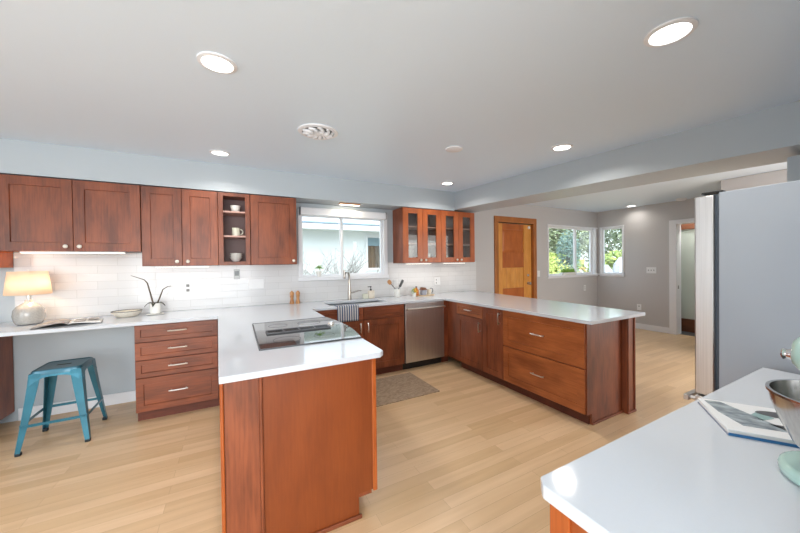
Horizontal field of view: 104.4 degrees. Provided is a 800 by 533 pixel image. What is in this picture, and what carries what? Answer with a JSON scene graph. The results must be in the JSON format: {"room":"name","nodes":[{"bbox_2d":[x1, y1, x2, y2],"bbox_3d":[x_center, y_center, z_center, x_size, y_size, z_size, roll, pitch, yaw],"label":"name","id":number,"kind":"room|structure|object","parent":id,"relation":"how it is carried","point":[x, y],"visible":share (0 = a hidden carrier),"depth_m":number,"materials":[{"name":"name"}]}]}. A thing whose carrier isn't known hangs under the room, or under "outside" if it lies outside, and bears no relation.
{"room":"kitchen","nodes":[
{"label":"kitchen","id":0,"kind":"room"},
{"bbox_2d":[0,203,597,423],"bbox_3d":[-0.117,0.042,4.679,10.550,2.600,0.150,-1,1,-28],"label":"wall","id":1,"kind":"structure","parent":0,"point":[113,349],"depth_m":3.18,"materials":[{"name":"grey paint"}]},
{"bbox_2d":[0,251,12,267],"bbox_3d":[-3.778,-0.371,2.456,0.815,0.775,0.347,-1,1,-28],"label":"upper cabinet","id":2,"kind":"object","parent":1,"relation":"attached to","point":[6,258],"visible":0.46,"depth_m":2.72,"materials":[{"name":"orange wood"}]},
{"bbox_2d":[0,174,141,252],"bbox_3d":[-2.984,-0.454,2.874,0.972,0.636,0.347,-1,1,-28],"label":"upper cabinet","id":3,"kind":"object","parent":1,"relation":"attached to","point":[37,213],"visible":0.95,"depth_m":2.74,"materials":[{"name":"brown wood"}]},
{"bbox_2d":[19,251,125,252],"bbox_3d":[-2.969,-0.129,2.844,0.700,0.014,0.030,-1,1,-28],"label":"light","id":4,"kind":"object","parent":3,"relation":"attached to","point":[19,251],"visible":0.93,"depth_m":2.78,"materials":[{"name":"white"}]},
{"bbox_2d":[18,390,135,420],"bbox_3d":[-3.040,1.341,3.053,0.980,0.110,0.014,-1,1,-28],"label":"baseboard","id":5,"kind":"structure","parent":1,"relation":"attached to","point":[129,396],"depth_m":3.05,"materials":[{"name":"white"}]},
{"bbox_2d":[141,186,218,265],"bbox_3d":[-2.268,-0.397,3.251,0.636,0.778,0.347,-1,1,-28],"label":"upper cabinet","id":6,"kind":"object","parent":1,"relation":"attached to","point":[179,227],"visible":0.98,"depth_m":3.12,"materials":[{"name":"brown wood"}]},
{"bbox_2d":[155,266,208,267],"bbox_3d":[-2.250,0.001,3.223,0.460,0.014,0.030,-1,1,-28],"label":"light","id":7,"kind":"object","parent":6,"relation":"attached to","point":[155,266],"visible":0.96,"depth_m":3.18,"materials":[{"name":"white plastic"}]},
{"bbox_2d":[183,282,192,293],"bbox_3d":[-2.332,0.235,3.412,0.085,0.125,0.009,-1,1,-28],"label":"wall outlet","id":8,"kind":"object","parent":1,"relation":"attached to","point":[187,286],"visible":1,"depth_m":3.41,"materials":[{"name":"white plastic"}]},
{"bbox_2d":[0,138,454,210],"bbox_3d":[-1.966,-0.971,3.433,6.150,0.342,0.325,-1,1,-28],"label":"soffit","id":9,"kind":"structure","parent":1,"relation":"attached to","point":[17,157],"depth_m":3.20,"materials":[{"name":"grey paint"}]},
{"bbox_2d":[218,192,250,264],"bbox_3d":[-1.857,-0.404,3.484,0.304,0.778,0.318,-1,1,-28],"label":"upper cabinet","id":10,"kind":"object","parent":1,"relation":"attached to","point":[228,219],"visible":0.98,"depth_m":3.53,"materials":[{"name":"brown wood"}]},
{"bbox_2d":[230,205,240,210],"bbox_3d":[-1.836,-0.637,3.461,0.104,0.075,0.103,-1,1,-28],"label":"bowl","id":11,"kind":"object","parent":10,"relation":"on","point":[233,207],"visible":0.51,"depth_m":3.42,"materials":[{"name":"white ceramic"}]},
{"bbox_2d":[229,257,241,261],"bbox_3d":[-1.834,-0.078,3.470,0.132,0.052,0.132,-1,1,-28],"label":"bowl","id":12,"kind":"object","parent":10,"relation":"in","point":[234,259],"visible":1,"depth_m":3.43,"materials":[{"name":"white ceramic"}]},
{"bbox_2d":[232,228,242,235],"bbox_3d":[-1.824,-0.383,3.474,0.080,0.092,0.104,0,1,36],"label":"mug","id":13,"kind":"object","parent":10,"relation":"on","point":[235,231],"visible":0.76,"depth_m":3.43,"materials":[{"name":"beige ceramic"}]},
{"bbox_2d":[234,269,239,278],"bbox_3d":[-1.911,0.091,3.633,0.062,0.115,0.009,-1,1,-28],"label":"wall outlet","id":14,"kind":"object","parent":1,"relation":"attached to","point":[236,271],"visible":1,"depth_m":3.63,"materials":[{"name":"grey plastic"}]},
{"bbox_2d":[14,253,475,319],"bbox_3d":[-1.093,0.143,4.075,5.423,0.626,0.009,-1,1,-28],"label":"backsplash","id":15,"kind":"structure","parent":1,"relation":"attached to","point":[82,284],"depth_m":3.39,"materials":[{"name":"white tile"}]},
{"bbox_2d":[249,279,263,288],"bbox_3d":[-1.728,0.207,3.730,0.165,0.115,0.009,-1,1,-28],"label":"switch plate","id":16,"kind":"object","parent":1,"relation":"attached to","point":[253,283],"visible":1,"depth_m":3.73,"materials":[{"name":"white plastic"}]},
{"bbox_2d":[250,195,296,264],"bbox_3d":[-1.496,-0.411,3.657,0.488,0.778,0.347,-1,1,-28],"label":"upper cabinet","id":17,"kind":"object","parent":1,"relation":"attached to","point":[273,232],"visible":0.93,"depth_m":3.53,"materials":[{"name":"brown wood"}]},
{"bbox_2d":[298,209,388,280],"bbox_3d":[-0.763,-0.285,4.290,1.275,0.922,0.135,-1,1,-28],"label":"window","id":18,"kind":"structure","parent":1,"relation":"in","point":[383,273],"depth_m":4.26,"materials":[{"name":"white"}]},
{"bbox_2d":[314,265,323,276],"bbox_3d":[-1.060,0.057,4.075,0.145,0.155,0.108,-1,1,-28],"label":"potted plant","id":19,"kind":"object","parent":18,"relation":"on","point":[318,273],"visible":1,"depth_m":4.06,"materials":[{"name":"green plant"}]},
{"bbox_2d":[299,206,386,219],"bbox_3d":[-0.739,-0.713,4.193,1.192,0.100,0.078,-1,1,-28],"label":"window blind","id":20,"kind":"object","parent":18,"relation":"attached to","point":[309,211],"visible":1,"depth_m":4.13,"materials":[{"name":"white"}]},
{"bbox_2d":[339,202,359,205],"bbox_3d":[-0.659,-0.811,4.058,0.280,0.023,0.060,-1,1,-28],"label":"soffit light","id":21,"kind":"object","parent":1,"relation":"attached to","point":[340,203],"visible":1,"depth_m":4.03,"materials":[{"name":"white"}]},
{"bbox_2d":[394,279,397,286],"bbox_3d":[-0.059,0.242,4.608,0.070,0.115,0.009,-1,1,-28],"label":"wall outlet","id":22,"kind":"object","parent":1,"relation":"attached to","point":[395,280],"visible":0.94,"depth_m":4.61,"materials":[{"name":"white plastic"}]},
{"bbox_2d":[393,207,440,262],"bbox_3d":[0.260,-0.443,4.582,0.642,0.778,0.347,-1,1,-28],"label":"upper cabinet","id":23,"kind":"object","parent":1,"relation":"attached to","point":[418,228],"visible":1,"depth_m":4.48,"materials":[{"name":"brown wood"}]},
{"bbox_2d":[408,226,435,229],"bbox_3d":[0.245,-0.571,4.606,0.604,0.018,0.267,-1,1,-28],"label":"shelf","id":24,"kind":"object","parent":23,"relation":"attached to","point":[409,227],"depth_m":4.59,"materials":[{"name":"brown"}]},
{"bbox_2d":[408,243,435,245],"bbox_3d":[0.248,-0.331,4.608,0.604,0.018,0.267,-1,1,-28],"label":"shelf","id":25,"kind":"object","parent":23,"relation":"attached to","point":[410,244],"depth_m":4.57,"materials":[{"name":"brown"}]},
{"bbox_2d":[434,277,439,284],"bbox_3d":[0.596,0.230,4.953,0.115,0.125,0.009,-1,1,-28],"label":"wall outlet","id":26,"kind":"object","parent":1,"relation":"attached to","point":[436,279],"visible":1,"depth_m":4.95,"materials":[{"name":"white plastic"}]},
{"bbox_2d":[441,210,474,262],"bbox_3d":[0.829,-0.453,4.881,0.641,0.778,0.347,-1,1,-28],"label":"upper cabinet","id":27,"kind":"object","parent":1,"relation":"attached to","point":[457,228],"visible":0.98,"depth_m":4.79,"materials":[{"name":"brown wood"}]},
{"bbox_2d":[446,228,469,230],"bbox_3d":[0.814,-0.581,4.906,0.603,0.018,0.267,-1,1,-28],"label":"shelf","id":28,"kind":"object","parent":27,"relation":"attached to","point":[447,229],"depth_m":4.89,"materials":[{"name":"brown"}]},
{"bbox_2d":[494,216,536,298],"bbox_3d":[2.156,0.194,5.824,1.095,2.215,0.123,-1,1,-28],"label":"door","id":29,"kind":"structure","parent":1,"relation":"in","point":[515,245],"depth_m":5.84,"materials":[{"name":"brown wood"}]},
{"bbox_2d":[547,224,598,278],"bbox_3d":[3.674,-0.314,6.617,1.715,1.085,0.150,-1,1,-28],"label":"window","id":30,"kind":"structure","parent":1,"relation":"in","point":[592,231],"depth_m":6.70,"materials":[{"name":"white"}]},
{"bbox_2d":[560,268,575,274],"bbox_3d":[3.518,0.098,6.496,0.454,0.156,0.080,-1,1,-28],"label":"planter box","id":31,"kind":"object","parent":30,"relation":"on","point":[563,272],"visible":0.99,"depth_m":6.46,"materials":[{"name":"white ceramic"}]},
{"bbox_2d":[454,100,799,212],"bbox_3d":[1.898,-0.974,3.210,0.480,0.548,4.320,-1,1,-28],"label":"ceiling beam","id":32,"kind":"structure","parent":1,"relation":"attached to","point":[769,136],"depth_m":2.48,"materials":[{"name":"grey paint"}]},
{"bbox_2d":[0,328,694,532],"bbox_3d":[1.459,1.384,1.678,10.500,0.060,7.000,-1,1,-28],"label":"floor","id":33,"kind":"structure","parent":0,"point":[471,455],"depth_m":2.21,"materials":[{"name":"brown wood"}]},
{"bbox_2d":[0,336,14,419],"bbox_3d":[-3.694,0.976,2.327,0.800,0.872,0.658,-1,1,-28],"label":"base cabinet","id":34,"kind":"object","parent":33,"relation":"on","point":[6,343],"visible":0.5,"depth_m":2.72,"materials":[{"name":"brown wood"}]},
{"bbox_2d":[0,291,644,383],"bbox_3d":[-0.855,0.484,2.715,6.200,0.030,2.618,-1,1,-28],"label":"countertop","id":35,"kind":"structure","parent":34,"relation":"on","point":[240,358],"depth_m":2.68,"materials":[{"name":"white stone"}]},
{"bbox_2d":[3,270,52,324],"bbox_3d":[-3.220,0.263,2.691,0.278,0.472,0.278,-1,1,-28],"label":"table lamp","id":36,"kind":"object","parent":35,"relation":"on","point":[28,283],"visible":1,"depth_m":2.62,"materials":[{"name":"grey glass"}]},
{"bbox_2d":[30,317,102,329],"bbox_3d":[-2.845,0.477,2.674,0.410,0.034,0.276,-1,1,-42],"label":"open book","id":37,"kind":"object","parent":35,"relation":"on","point":[61,322],"visible":1,"depth_m":2.63,"materials":[{"name":"white paper"}]},
{"bbox_2d":[74,317,98,321],"bbox_3d":[-2.767,0.470,2.744,0.150,0.001,0.200,-1,1,-42],"label":"picture","id":38,"kind":"object","parent":37,"relation":"on","point":[96,319],"depth_m":2.75},
{"bbox_2d":[111,309,141,317],"bbox_3d":[-2.665,0.459,3.029,0.234,0.058,0.234,-1,1,-28],"label":"shallow bowl","id":39,"kind":"object","parent":35,"relation":"on","point":[125,313],"visible":1,"depth_m":2.98,"materials":[{"name":"beige ceramic"}]},
{"bbox_2d":[133,276,168,314],"bbox_3d":[-2.493,0.284,3.116,0.150,0.401,0.289,0,1,36],"label":"orchid","id":40,"kind":"object","parent":35,"relation":"on","point":[155,307],"visible":1,"depth_m":3.11,"materials":[{"name":"white ceramic"}]},
{"bbox_2d":[290,291,293,303],"bbox_3d":[-1.341,0.382,3.850,0.054,0.162,0.054,-1,1,-28],"label":"pepper mill","id":41,"kind":"object","parent":35,"relation":"on","point":[291,292],"visible":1,"depth_m":3.83,"materials":[{"name":"brown wood"}]},
{"bbox_2d":[296,291,299,303],"bbox_3d":[-1.278,0.381,3.883,0.054,0.162,0.054,-1,1,-28],"label":"pepper mill","id":42,"kind":"object","parent":35,"relation":"on","point":[297,292],"visible":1,"depth_m":3.86,"materials":[{"name":"brown wood"}]},
{"bbox_2d":[252,317,361,350],"bbox_3d":[-0.710,0.459,2.293,0.656,0.025,0.896,-1,1,-28],"label":"cooktop","id":43,"kind":"object","parent":35,"relation":"in","point":[299,332],"visible":1,"depth_m":2.17,"materials":[{"name":"black glass"}]},
{"bbox_2d":[265,324,330,334],"bbox_3d":[-0.742,0.460,2.278,0.445,0.010,0.110,-1,1,-28],"label":"vent","id":44,"kind":"object","parent":43,"relation":"attached to","point":[317,327],"depth_m":2.25,"materials":[{"name":"black plastic"}]},
{"bbox_2d":[334,303,358,321],"bbox_3d":[-0.628,0.543,3.644,0.256,0.187,0.137,-1,1,-28],"label":"dish towel","id":45,"kind":"object","parent":35,"relation":"hanging from","point":[345,312],"visible":0.98,"depth_m":3.59,"materials":[{"name":"fabric"}]},
{"bbox_2d":[343,270,360,299],"bbox_3d":[-0.667,0.249,4.170,0.121,0.404,0.289,0,1,45],"label":"faucet","id":46,"kind":"object","parent":35,"relation":"on","point":[344,272],"visible":1,"depth_m":4.18,"materials":[{"name":"silver metal"}]},
{"bbox_2d":[368,286,374,298],"bbox_3d":[-0.407,0.360,4.344,0.095,0.172,0.055,-1,1,-28],"label":"soap dispenser","id":47,"kind":"object","parent":35,"relation":"on","point":[371,293],"visible":0.98,"depth_m":4.33,"materials":[{"name":"beige ceramic"}]},
{"bbox_2d":[368,290,374,298],"bbox_3d":[-0.404,0.391,4.346,0.090,0.110,0.055,-1,1,-28],"label":"bottle","id":48,"kind":"object","parent":47,"relation":"attached to","point":[371,293],"depth_m":4.32,"materials":[{"name":"beige ceramic"}]},
{"bbox_2d":[394,289,399,296],"bbox_3d":[-0.039,0.382,4.479,0.090,0.115,0.090,-1,1,-28],"label":"utensil crock","id":49,"kind":"object","parent":35,"relation":"on","point":[396,291],"visible":0.99,"depth_m":4.44,"materials":[{"name":"white ceramic"}]},
{"bbox_2d":[412,287,416,296],"bbox_3d":[0.203,0.367,4.462,0.090,0.138,0.102,0,1,34],"label":"potted flower","id":50,"kind":"object","parent":35,"relation":"on","point":[414,289],"visible":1,"depth_m":4.45,"materials":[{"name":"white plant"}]},
{"bbox_3d":[0.357,0.427,4.619,0.360,0.012,0.198,-1,1,-28],"label":"serving tray","id":51,"kind":"object","parent":35,"relation":"on","visible":0},
{"bbox_2d":[419,287,426,294],"bbox_3d":[0.348,0.368,4.626,0.094,0.112,0.090,-1,1,-28],"label":"canister","id":52,"kind":"object","parent":51,"relation":"on","point":[422,289],"visible":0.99,"depth_m":4.60,"materials":[{"name":"clear glass"}]},
{"bbox_2d":[427,288,432,294],"bbox_3d":[0.456,0.371,4.683,0.100,0.101,0.063,-1,1,-28],"label":"jug","id":53,"kind":"object","parent":51,"relation":"on","point":[429,292],"visible":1,"depth_m":4.65,"materials":[{"name":"beige ceramic"}]},
{"bbox_2d":[14,357,107,456],"bbox_3d":[-2.760,1.098,2.558,0.408,0.600,0.430,-1,1,-29],"label":"metal stool","id":54,"kind":"object","parent":33,"relation":"on","point":[76,368],"visible":1,"depth_m":2.48,"materials":[{"name":"blue metal"}]},
{"bbox_2d":[134,319,219,420],"bbox_3d":[-2.180,0.949,3.124,0.634,0.872,0.658,-1,1,-28],"label":"base cabinet","id":55,"kind":"object","parent":33,"relation":"on","point":[176,364],"visible":0.98,"depth_m":2.86,"materials":[{"name":"brown wood"}]},
{"bbox_2d":[219,358,376,532],"bbox_3d":[-0.883,0.940,2.385,0.782,0.872,1.862,-1,1,-28],"label":"base cabinet","id":56,"kind":"object","parent":33,"relation":"on","point":[298,449],"visible":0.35,"depth_m":1.55,"materials":[{"name":"brown wood"}]},
{"bbox_2d":[316,304,404,374],"bbox_3d":[-0.588,0.920,3.962,1.160,0.872,0.658,-1,1,-28],"label":"base cabinet","id":57,"kind":"object","parent":33,"relation":"on","point":[382,327],"visible":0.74,"depth_m":3.85,"materials":[{"name":"brown wood"}]},
{"bbox_2d":[376,372,438,406],"bbox_3d":[-0.112,1.349,3.427,0.880,0.012,0.650,-1,1,-28],"label":"floor mat","id":58,"kind":"object","parent":33,"relation":"on","point":[396,388],"visible":0.56,"depth_m":3.40,"materials":[{"name":"beige fabric"}]},
{"bbox_2d":[403,301,444,369],"bbox_3d":[0.204,0.905,4.363,0.605,0.872,0.675,-1,1,-28],"label":"dishwasher","id":59,"kind":"object","parent":33,"relation":"on","point":[423,321],"visible":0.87,"depth_m":4.10,"materials":[{"name":"silver metal"}]},
{"bbox_2d":[441,300,456,361],"bbox_3d":[0.684,0.901,4.231,0.117,0.872,0.295,-1,1,-28],"label":"base cabinet","id":60,"kind":"object","parent":33,"relation":"on","point":[450,309],"visible":0.69,"depth_m":4.25,"materials":[{"name":"brown wood"}]},
{"bbox_2d":[457,302,487,378],"bbox_3d":[1.085,0.898,3.998,0.580,0.872,0.485,-1,1,-28],"label":"base cabinet","id":61,"kind":"object","parent":33,"relation":"on","point":[469,317],"visible":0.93,"depth_m":3.87,"materials":[{"name":"brown wood"}]},
{"bbox_2d":[483,307,507,387],"bbox_3d":[1.273,0.899,3.642,0.580,0.872,0.312,-1,1,-28],"label":"base cabinet","id":62,"kind":"object","parent":33,"relation":"on","point":[493,345],"visible":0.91,"depth_m":3.52,"materials":[{"name":"brown wood"}]},
{"bbox_2d":[503,310,622,424],"bbox_3d":[1.561,0.901,3.097,0.582,0.872,0.916,-1,1,-28],"label":"base cabinet","id":63,"kind":"object","parent":33,"relation":"on","point":[574,369],"visible":0.95,"depth_m":2.79,"materials":[{"name":"brown wood"}]},
{"bbox_2d":[550,504,587,532],"bbox_3d":[1.079,0.926,0.769,1.424,0.884,0.549,-1,1,-28],"label":"base cabinet","id":64,"kind":"object","parent":33,"relation":"on","point":[559,522],"visible":0.02,"depth_m":0.64,"materials":[{"name":"brown wood"}]},
{"bbox_2d":[541,368,799,532],"bbox_3d":[1.074,0.468,0.763,1.463,0.030,0.577,-1,1,-28],"label":"countertop","id":65,"kind":"structure","parent":64,"relation":"on","point":[680,471],"depth_m":0.67,"materials":[{"name":"white stone"}]},
{"bbox_2d":[698,398,798,447],"bbox_3d":[1.067,0.443,0.862,0.300,0.018,0.220,0,1,28],"label":"cookbook","id":66,"kind":"object","parent":65,"relation":"on","point":[757,423],"visible":0.84,"depth_m":0.88,"materials":[{"name":"white paper"}]},
{"bbox_2d":[765,337,799,486],"bbox_3d":[0.949,0.292,0.570,0.236,0.328,0.363,-1,1,-28],"label":"stand mixer","id":67,"kind":"object","parent":65,"relation":"on","point":[784,394],"visible":1,"depth_m":0.67,"materials":[{"name":"teal metal"}]},
{"bbox_2d":[765,379,799,447],"bbox_3d":[0.920,0.349,0.627,0.236,0.156,0.236,-1,1,-28],"label":"bowl","id":68,"kind":"object","parent":67,"relation":"on","point":[784,394],"depth_m":0.67,"materials":[{"name":"metal"}]},
{"bbox_2d":[622,317,636,414],"bbox_3d":[2.078,0.897,2.887,0.137,0.872,0.152,-1,1,-28],"label":"post","id":69,"kind":"object","parent":33,"relation":"on","point":[628,325],"visible":0.59,"depth_m":2.83,"materials":[{"name":"brown wood"}]},
{"bbox_2d":[683,180,799,400],"bbox_3d":[2.124,0.481,1.510,0.910,1.732,0.891,-1,1,-28],"label":"refrigerator","id":70,"kind":"object","parent":33,"relation":"on","point":[747,240],"visible":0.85,"depth_m":1.47,"materials":[{"name":"paint"}]},
{"bbox_2d":[0,0,799,191],"bbox_3d":[-0.387,-1.119,0.696,6.400,0.388,7.000,-1,1,-28],"label":"ceiling","id":71,"kind":"structure","parent":0,"point":[401,83],"depth_m":1.62,"materials":[{"name":"white paint"}]},
{"bbox_2d":[197,51,236,73],"bbox_3d":[-0.884,-0.984,1.503,0.170,0.021,0.170,-1,1,-32],"label":"recessed light","id":72,"kind":"object","parent":71,"relation":"in","point":[216,62],"visible":1,"depth_m":1.49,"materials":[{"name":"white"}]},
{"bbox_2d":[209,150,229,155],"bbox_3d":[-1.675,-1.058,2.889,0.170,0.021,0.170,-1,1,-32],"label":"recessed light","id":73,"kind":"object","parent":71,"relation":"in","point":[215,152],"visible":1,"depth_m":2.88,"materials":[{"name":"white plastic"}]},
{"bbox_2d":[298,123,337,139],"bbox_3d":[-0.621,-1.010,2.359,0.295,0.049,0.296,-1,1,-16],"label":"ceiling vent","id":74,"kind":"object","parent":71,"relation":"in","point":[312,130],"visible":1,"depth_m":2.31,"materials":[{"name":"white metal"}]},
{"bbox_2d":[441,182,453,184],"bbox_3d":[0.625,-1.099,4.099,0.170,0.021,0.170,-1,1,-32],"label":"recessed light","id":75,"kind":"object","parent":71,"relation":"in","point":[442,183],"visible":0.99,"depth_m":4.09,"materials":[{"name":"white"}]},
{"bbox_2d":[445,146,462,152],"bbox_3d":[0.475,-1.031,2.733,0.149,0.018,0.150,-1,1,-33],"label":"smoke detector","id":76,"kind":"object","parent":71,"relation":"attached to","point":[452,149],"depth_m":2.71,"materials":[{"name":"white plastic"}]},
{"bbox_2d":[551,144,572,150],"bbox_3d":[1.392,-1.024,2.666,0.170,0.021,0.170,-1,1,-32],"label":"recessed light","id":77,"kind":"object","parent":71,"relation":"in","point":[560,147],"visible":1,"depth_m":2.66,"materials":[{"name":"white plastic"}]},
{"bbox_2d":[644,17,698,46],"bbox_3d":[1.107,-0.959,1.273,0.170,0.021,0.170,-1,1,-32],"label":"recessed light","id":78,"kind":"object","parent":71,"relation":"in","point":[672,31],"visible":1,"depth_m":1.26,"materials":[{"name":"white plastic"}]},
{"bbox_2d":[597,198,694,327],"bbox_3d":[5.078,-0.038,5.973,0.150,2.600,2.400,-1,1,-28],"label":"wall","id":79,"kind":"structure","parent":0,"point":[646,228],"depth_m":6.21,"materials":[{"name":"grey paint"}]},
{"bbox_2d":[599,225,624,276],"bbox_3d":[4.615,-0.327,6.734,0.150,1.085,0.500,-1,1,-28],"label":"window","id":80,"kind":"structure","parent":79,"relation":"in","point":[601,229],"depth_m":6.88,"materials":[{"name":"white"}]},
{"bbox_2d":[646,267,655,272],"bbox_3d":[4.929,0.073,6.087,0.009,0.120,0.165,-1,1,-28],"label":"switch plate","id":81,"kind":"object","parent":79,"relation":"attached to","point":[648,269],"visible":1,"depth_m":6.09,"materials":[{"name":"white plastic"}]},
{"bbox_2d":[635,323,668,332],"bbox_3d":[4.773,1.207,6.420,0.014,0.110,1.306,-1,1,-28],"label":"baseboard","id":82,"kind":"structure","parent":79,"relation":"attached to","point":[637,325],"depth_m":6.08,"materials":[{"name":"white"}]},
{"bbox_2d":[669,218,694,334],"bbox_3d":[5.378,0.202,5.409,0.192,2.125,1.040,-1,1,-28],"label":"door frame","id":83,"kind":"structure","parent":79,"relation":"in","point":[674,225],"depth_m":5.77,"materials":[{"name":"white wood"}]},
{"bbox_2d":[524,162,786,211],"bbox_3d":[4.584,-1.255,4.668,5.900,0.125,4.600,-1,1,-28],"label":"ceiling","id":84,"kind":"structure","parent":0,"point":[692,187],"depth_m":5.08,"materials":[{"name":"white paint"}]},
{"bbox_2d":[681,229,694,319],"bbox_3d":[5.810,0.021,5.658,0.150,2.470,2.200,-1,1,-28],"label":"wall","id":85,"kind":"structure","parent":0,"point":[687,236],"depth_m":5.98,"materials":[{"name":"white paint"}]},
{"bbox_2d":[681,331,694,335],"bbox_3d":[5.914,1.286,5.718,1.050,0.058,2.200,-1,1,-28],"label":"floor","id":86,"kind":"structure","parent":0,"point":[682,332],"depth_m":5.84,"materials":[{"name":"brown wood"}]},
{"bbox_2d":[721,169,786,190],"bbox_3d":[5.460,0.047,3.694,1.300,2.470,1.990,-1,1,-28],"label":"wall","id":87,"kind":"structure","parent":0,"point":[780,176],"depth_m":3.98,"materials":[{"name":"grey paint"}]},
{"bbox_2d":[787,155,799,181],"bbox_3d":[2.901,0.320,1.715,0.520,2.030,0.870,-1,1,-28],"label":"wall pier","id":88,"kind":"object","parent":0,"point":[793,163],"visible":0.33,"depth_m":1.95,"materials":[{"name":"grey paint"}]},
{"bbox_3d":[5.588,0.025,5.541,0.350,2.470,2.200,-1,1,-28],"label":"wall","id":89,"kind":"structure","parent":0,"visible":0},
{"bbox_2d":[681,223,694,332],"bbox_3d":[5.728,0.198,5.615,0.040,2.120,2.200,-1,1,-28],"label":"trim","id":90,"kind":"structure","parent":89,"relation":"attached to","point":[688,325],"depth_m":5.96,"materials":[{"name":"brown wood"}]},
{"label":"outside","id":91,"kind":"structure","parent":0,"visible":0},
{"bbox_3d":[-0.056,1.462,21.629,48.000,0.100,29.680,-1,1,-28],"label":"ground","id":92,"kind":"structure","parent":91,"visible":0},
{"bbox_2d":[302,220,379,274],"bbox_3d":[-5.576,0.145,8.558,14.900,2.950,5.660,-1,1,-28],"label":"house","id":93,"kind":"structure","parent":92,"relation":"on","point":[318,236],"depth_m":8.09,"materials":[{"name":"white"}]},
{"bbox_2d":[368,246,379,267],"bbox_3d":[-0.556,-0.277,8.883,0.900,0.620,0.040,-1,1,-28],"label":"curtain","id":94,"kind":"object","parent":93,"relation":"hanging from","point":[372,257],"depth_m":8.79,"materials":[{"name":"brown fabric"}]},
{"bbox_2d":[303,246,379,274],"bbox_3d":[-1.288,0.559,6.234,2.780,2.072,2.354,-1,1,-37],"label":"bare shrub","id":95,"kind":"object","parent":92,"relation":"on","point":[355,262],"visible":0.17,"depth_m":6.14,"materials":[{"name":"grey plant"}]},
{"bbox_2d":[549,228,567,253],"bbox_3d":[9.884,-1.662,21.470,3.158,5.903,3.176,-1,1,-28],"label":"tree","id":96,"kind":"object","parent":92,"relation":"on","point":[554,236],"visible":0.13,"depth_m":20.55,"materials":[{"name":"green plant"}]},
{"bbox_2d":[549,256,568,273],"bbox_3d":[5.500,0.585,11.264,1.567,1.964,1.489,-1,1,-28],"label":"shrub","id":97,"kind":"object","parent":92,"relation":"on","point":[553,266],"visible":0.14,"depth_m":11.15,"materials":[{"name":"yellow plant"}]},
{"bbox_2d":[549,252,585,273],"bbox_3d":[9.017,0.315,18.534,6.535,2.528,1.944,-1,1,-28],"label":"hedge","id":98,"kind":"object","parent":92,"relation":"on","point":[582,261],"visible":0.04,"depth_m":18.41,"materials":[{"name":"green plant"}]},
{"bbox_2d":[556,230,580,271],"bbox_3d":[7.614,-0.128,14.069,1.068,3.054,1.056,-1,1,-28],"label":"tree","id":99,"kind":"object","parent":92,"relation":"on","point":[566,251],"visible":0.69,"depth_m":13.97,"materials":[{"name":"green plant"}]},
{"bbox_2d":[549,229,588,257],"bbox_3d":[12.565,-1.824,23.294,3.190,6.120,3.220,-1,1,-28],"label":"tree","id":100,"kind":"object","parent":92,"relation":"on","point":[579,236],"visible":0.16,"depth_m":22.56,"materials":[{"name":"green plant"}]},
{"bbox_2d":[577,229,617,261],"bbox_3d":[15.461,-1.854,24.605,3.204,6.080,3.170,-1,1,-28],"label":"tree","id":101,"kind":"object","parent":92,"relation":"on","point":[608,236],"visible":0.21,"depth_m":24.14,"materials":[{"name":"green plant"}]},
{"bbox_2d":[586,249,621,271],"bbox_3d":[12.541,0.215,16.963,1.776,2.477,4.688,-1,1,-28],"label":"hedge","id":102,"kind":"object","parent":92,"relation":"on","point":[610,260],"visible":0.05,"depth_m":17.41,"materials":[{"name":"green plant"}]},
{"bbox_2d":[605,265,612,271],"bbox_3d":[8.781,0.681,13.214,0.786,1.515,0.620,-1,1,-28],"label":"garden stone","id":103,"kind":"object","parent":92,"relation":"on","point":[607,268],"visible":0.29,"depth_m":13.03,"materials":[{"name":"white stone"}]},
{"bbox_2d":[611,229,621,251],"bbox_3d":[16.355,-1.652,21.277,3.107,5.724,3.196,-1,1,-28],"label":"tree","id":104,"kind":"object","parent":92,"relation":"on","point":[616,240],"visible":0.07,"depth_m":21.74,"materials":[{"name":"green plant"}]},
{"bbox_2d":[612,257,621,272],"bbox_3d":[9.974,0.496,13.954,0.995,1.839,0.786,-1,1,-28],"label":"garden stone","id":105,"kind":"object","parent":92,"relation":"on","point":[617,266],"visible":0.27,"depth_m":13.78,"materials":[{"name":"white stone"}]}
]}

